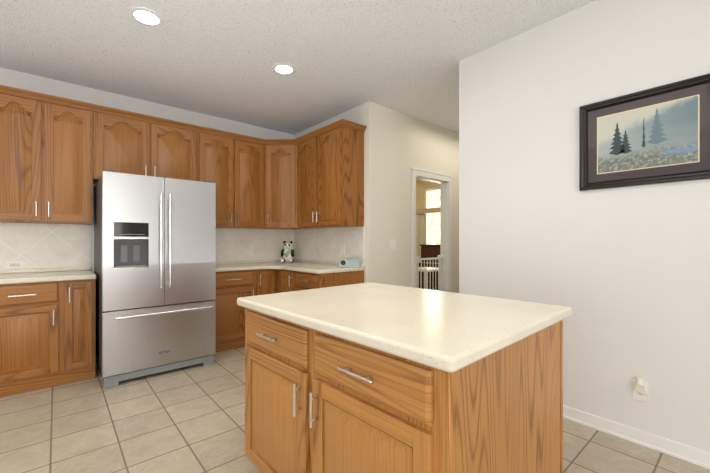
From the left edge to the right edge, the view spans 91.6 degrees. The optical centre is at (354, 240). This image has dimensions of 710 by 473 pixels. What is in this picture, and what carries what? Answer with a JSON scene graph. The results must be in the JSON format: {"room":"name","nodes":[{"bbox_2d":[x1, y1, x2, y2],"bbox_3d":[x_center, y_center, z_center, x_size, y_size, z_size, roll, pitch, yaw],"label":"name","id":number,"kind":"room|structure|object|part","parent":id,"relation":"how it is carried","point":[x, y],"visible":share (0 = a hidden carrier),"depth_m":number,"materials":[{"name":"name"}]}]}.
{"room":"kitchen","nodes":[
{"label":"kitchen","id":0,"kind":"room"},
{"bbox_2d":[0,67,293,358],"bbox_3d":[-3.429,-0.170,2.935,6.600,2.760,0.120,0,0,-41],"label":"wall","id":1,"kind":"structure","parent":0,"point":[26,81],"depth_m":3.66,"materials":[{"name":"white paint"}]},
{"bbox_2d":[0,223,90,269],"bbox_3d":[-2.946,0.067,3.268,0.705,0.458,0.008,0,0,-41],"label":"tile backsplash","id":2,"kind":"structure","parent":1,"relation":"attached to","point":[34,245],"depth_m":3.27,"materials":[{"name":"beige tile"}]},
{"bbox_2d":[6,261,23,268],"bbox_3d":[-3.090,0.220,3.134,0.115,0.070,0.007,0,0,-41],"label":"outlet","id":3,"kind":"object","parent":2,"relation":"attached to","point":[14,264],"depth_m":3.13,"materials":[{"name":"white plastic"}]},
{"bbox_2d":[0,93,95,224],"bbox_3d":[-2.841,-0.696,3.144,0.703,1.068,0.327,0,0,-41],"label":"upper cabinet","id":4,"kind":"object","parent":1,"relation":"attached to","point":[56,160],"depth_m":3.04,"materials":[{"name":"brown wood"}]},
{"bbox_2d":[96,112,195,182],"bbox_3d":[-2.221,-0.910,3.681,0.929,0.640,0.327,0,0,-41],"label":"upper cabinet","id":5,"kind":"object","parent":1,"relation":"attached to","point":[123,145],"depth_m":3.52,"materials":[{"name":"brown wood"}]},
{"bbox_2d":[196,132,267,228],"bbox_3d":[-1.516,-0.696,4.255,0.880,1.068,0.381,0,0,-41],"label":"upper cabinet","id":6,"kind":"object","parent":1,"relation":"attached to","point":[238,169],"depth_m":4.15,"materials":[{"name":"brown wood"}]},
{"bbox_2d":[216,228,291,261],"bbox_3d":[-1.437,0.067,4.574,1.422,0.458,0.008,0,0,-41],"label":"tile backsplash","id":7,"kind":"structure","parent":1,"relation":"attached to","point":[232,244],"depth_m":4.60,"materials":[{"name":"beige tile"}]},
{"bbox_2d":[249,245,253,252],"bbox_3d":[-1.386,0.110,4.609,0.070,0.115,0.007,0,0,-41],"label":"outlet","id":8,"kind":"object","parent":7,"relation":"attached to","point":[251,247],"depth_m":4.61,"materials":[{"name":"white plastic"}]},
{"bbox_2d":[268,144,291,228],"bbox_3d":[-0.926,-0.696,4.617,0.606,1.068,0.607,0,0,-41],"label":"upper cabinet","id":9,"kind":"object","parent":1,"relation":"attached to","point":[279,156],"depth_m":4.38,"materials":[{"name":"brown wood"}]},
{"bbox_2d":[0,85,366,144],"bbox_3d":[-1.558,-1.254,3.434,3.110,0.056,1.567,0,0,-41],"label":"crown molding","id":10,"kind":"structure","parent":9,"relation":"attached to","point":[13,91],"depth_m":3.65,"materials":[{"name":"brown wood"}]},
{"bbox_2d":[0,0,594,134],"bbox_3d":[-0.035,-1.575,2.223,10.800,0.050,11.000,0,0,-41],"label":"ceiling","id":11,"kind":"structure","parent":0,"point":[218,58],"depth_m":2.80,"materials":[{"name":"white paint"}]},
{"bbox_2d":[129,7,163,26],"bbox_3d":[-1.444,-1.546,2.392,0.209,0.007,0.209,0,0,4],"label":"recessed light","id":12,"kind":"object","parent":11,"relation":"in","point":[146,16],"depth_m":2.38,"materials":[{"name":"white"}]},
{"bbox_2d":[272,63,295,74],"bbox_3d":[-0.641,-1.546,3.114,0.209,0.007,0.209,0,0,4],"label":"recessed light","id":13,"kind":"object","parent":11,"relation":"in","point":[280,68],"depth_m":3.11,"materials":[{"name":"white"}]},
{"bbox_2d":[294,105,361,138],"bbox_3d":[-1.278,-0.170,5.585,0.120,2.760,4.290,0,0,-41],"label":"wall","id":14,"kind":"structure","parent":0,"point":[354,115],"depth_m":4.19,"materials":[{"name":"white paint"}]},
{"bbox_2d":[292,126,363,228],"bbox_3d":[-0.362,-0.696,4.138,0.380,1.068,0.978,0,0,-41],"label":"upper cabinet","id":15,"kind":"object","parent":14,"relation":"attached to","point":[328,168],"depth_m":3.87,"materials":[{"name":"brown wood"}]},
{"bbox_2d":[292,226,363,263],"bbox_3d":[-0.398,0.067,4.470,0.007,0.458,1.526,0,0,-41],"label":"tile backsplash","id":16,"kind":"structure","parent":14,"relation":"attached to","point":[320,244],"depth_m":4.39,"materials":[{"name":"beige tile"}]},
{"bbox_2d":[341,245,344,254],"bbox_3d":[-0.151,0.110,4.173,0.007,0.115,0.070,0,0,-41],"label":"outlet","id":17,"kind":"object","parent":16,"relation":"attached to","point":[342,246],"depth_m":4.16,"materials":[{"name":"white plastic"}]},
{"bbox_2d":[0,347,709,472],"bbox_3d":[-0.035,1.235,2.224,10.800,0.050,11.000,0,0,-41],"label":"floor","id":18,"kind":"structure","parent":0,"point":[189,419],"depth_m":2.18,"materials":[{"name":"tile"}]},
{"bbox_2d":[0,267,95,396],"bbox_3d":[-2.740,0.734,3.009,0.738,0.948,0.661,0,0,-41],"label":"base cabinet","id":19,"kind":"object","parent":18,"relation":"on","point":[47,327],"visible":1,"depth_m":2.83,"materials":[{"name":"brown wood"}]},
{"bbox_2d":[0,267,95,284],"bbox_3d":[-2.747,0.298,3.017,0.738,0.075,0.631,0,0,-41],"label":"countertop","id":20,"kind":"structure","parent":19,"relation":"on","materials":[{"name":"beige stone"}]},
{"bbox_2d":[94,170,215,388],"bbox_3d":[-1.979,0.314,3.406,0.898,1.788,0.976,0,0,-41],"label":"refrigerator","id":21,"kind":"object","parent":18,"relation":"on","point":[155,255],"visible":0.98,"depth_m":3.05,"materials":[{"name":"grey metal"}]},
{"bbox_3d":[-1.672,0.291,3.074,0.782,1.428,0.072,0,0,-41],"label":"handle","id":22,"kind":"part","parent":21,"relation":"part of","materials":[{"name":"silver metal"}]},
{"bbox_2d":[215,275,262,351],"bbox_3d":[-1.536,0.772,4.075,0.615,0.872,0.626,0,0,-41],"label":"base cabinet","id":23,"kind":"object","parent":18,"relation":"on","point":[235,280],"depth_m":3.82,"materials":[{"name":"brown wood"}]},
{"bbox_2d":[216,259,363,278],"bbox_3d":[-0.930,0.316,3.993,1.419,0.039,1.536,0,0,-41],"label":"countertop","id":24,"kind":"structure","parent":23,"relation":"on","point":[232,270],"depth_m":3.97,"materials":[{"name":"beige stone"}]},
{"bbox_2d":[280,241,293,262],"bbox_3d":[-0.904,0.147,4.605,0.203,0.294,0.206,0,0,-41],"label":"figurine","id":25,"kind":"object","parent":24,"relation":"on","point":[287,253],"visible":1,"depth_m":4.59,"materials":[{"name":"white ceramic"}]},
{"bbox_2d":[339,258,359,267],"bbox_3d":[-0.065,0.250,3.897,0.146,0.090,0.200,0,0,-41],"label":"radio","id":26,"kind":"object","parent":24,"relation":"on","point":[349,262],"visible":1,"depth_m":3.83,"materials":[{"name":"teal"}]},
{"bbox_2d":[263,279,270,294],"bbox_3d":[-1.284,0.772,4.293,0.320,0.872,0.626,0,0,-41],"label":"base cabinet","id":27,"kind":"object","parent":18,"relation":"on","point":[266,282],"depth_m":4.09,"materials":[{"name":"brown wood"}]},
{"bbox_2d":[271,275,294,293],"bbox_3d":[-0.587,0.772,4.172,0.676,0.872,0.510,0,0,-41],"label":"base cabinet","id":28,"kind":"object","parent":18,"relation":"on","point":[277,285],"depth_m":4.03,"materials":[{"name":"brown wood"}]},
{"bbox_2d":[295,271,363,290],"bbox_3d":[-0.311,0.772,3.892,0.626,0.872,0.545,0,0,-41],"label":"base cabinet","id":29,"kind":"object","parent":18,"relation":"on","point":[302,282],"depth_m":3.67,"materials":[{"name":"brown wood"}]},
{"bbox_2d":[241,306,562,472],"bbox_3d":[0.161,0.772,1.644,0.987,0.872,1.201,0,0,-43],"label":"kitchen island","id":30,"kind":"object","parent":18,"relation":"on","point":[370,377],"depth_m":1.21,"materials":[{"name":"brown wood"}]},
{"bbox_2d":[237,282,571,377],"bbox_3d":[0.177,0.315,1.663,0.995,0.041,1.266,0,0,-43],"label":"island countertop","id":31,"kind":"structure","parent":30,"relation":"on","point":[456,332],"depth_m":1.33,"materials":[{"name":"beige stone"}]},
{"bbox_2d":[419,267,437,288],"bbox_3d":[1.107,0.818,5.381,0.500,0.777,0.420,0,0,-41],"label":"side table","id":32,"kind":"object","parent":18,"relation":"on","point":[432,269],"visible":0.17,"depth_m":5.15,"materials":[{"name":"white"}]},
{"bbox_2d":[419,244,439,289],"bbox_3d":[1.991,0.642,7.133,0.610,1.125,1.510,0,0,-41],"label":"piano","id":33,"kind":"object","parent":18,"relation":"on","point":[430,250],"visible":0.12,"depth_m":7.41,"materials":[{"name":"brown wood"}]},
{"bbox_2d":[563,405,709,468],"bbox_3d":[2.680,1.168,0.907,0.017,0.085,5.455,0,0,-41],"label":"baseboard","id":34,"kind":"structure","parent":18,"relation":"on","point":[690,454],"depth_m":2.03,"materials":[{"name":"white wood"}]},
{"bbox_2d":[362,101,458,292],"bbox_3d":[1.594,-0.170,5.155,3.900,2.760,0.120,0,0,-41],"label":"wall","id":35,"kind":"structure","parent":0,"point":[398,146],"depth_m":4.12,"materials":[{"name":"white paint"}]},
{"bbox_2d":[389,239,395,248],"bbox_3d":[0.449,0.039,4.078,0.115,0.115,0.009,0,0,-41],"label":"switch plate","id":36,"kind":"object","parent":35,"relation":"attached to","point":[392,243],"visible":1,"depth_m":4.05,"materials":[{"name":"white plastic"}]},
{"bbox_2d":[416,255,444,290],"bbox_3d":[0.989,0.689,4.631,0.692,0.982,0.040,0,0,-41],"label":"railing","id":37,"kind":"object","parent":35,"relation":"attached to","point":[439,257],"visible":0.4,"depth_m":4.65,"materials":[{"name":"white wood"}]},
{"bbox_2d":[411,168,452,291],"bbox_3d":[0.996,0.150,4.623,0.880,2.120,0.143,0,0,-41],"label":"door frame","id":38,"kind":"structure","parent":35,"relation":"attached to","point":[445,217],"depth_m":4.82,"materials":[{"name":"white wood"}]},
{"bbox_2d":[416,180,439,214],"bbox_3d":[2.118,-0.170,7.620,0.120,2.760,5.660,0,0,-41],"label":"wall","id":39,"kind":"structure","parent":0,"point":[421,186],"depth_m":8.16,"materials":[{"name":"beige paint"}]},
{"bbox_2d":[416,207,439,213],"bbox_3d":[1.988,-0.685,7.550,0.095,0.110,1.805,0,0,-41],"label":"valance","id":40,"kind":"object","parent":39,"relation":"attached to","point":[428,210],"depth_m":7.84,"materials":[{"name":"beige fabric"}]},
{"bbox_2d":[416,214,424,287],"bbox_3d":[1.533,0.270,8.112,0.043,1.780,0.260,0,0,-41],"label":"curtain","id":41,"kind":"object","parent":40,"relation":"hanging from","point":[420,228],"visible":0.48,"depth_m":8.10,"materials":[{"name":"beige fabric"}]},
{"bbox_2d":[425,187,439,243],"bbox_3d":[2.098,-0.530,7.526,0.030,1.330,1.415,0,0,-41],"label":"window","id":42,"kind":"structure","parent":39,"relation":"in","point":[432,220],"depth_m":7.92,"materials":[{"name":"clear glass"}]},
{"bbox_2d":[459,0,709,451],"bbox_3d":[2.720,-0.170,0.945,0.150,2.760,5.460,0,0,-41],"label":"wall","id":43,"kind":"structure","parent":0,"point":[623,273],"depth_m":2.18,"materials":[{"name":"white paint"}]},
{"bbox_2d":[633,377,647,402],"bbox_3d":[1.684,0.879,2.041,0.040,0.142,0.070,0,0,-41],"label":"air freshener","id":44,"kind":"object","parent":43,"relation":"attached to","point":[640,389],"visible":0.98,"depth_m":2.04,"materials":[{"name":"white plastic"}]},
{"bbox_3d":[1.698,-0.607,2.031,0.028,0.555,0.657,0,0,-41],"label":"picture frame","id":45,"kind":"part","parent":43,"relation":"part of","materials":[{"name":"black wood"}]},
{"bbox_2d":[598,96,697,172],"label":"art","id":46,"kind":"object","parent":43,"relation":"attached to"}
]}

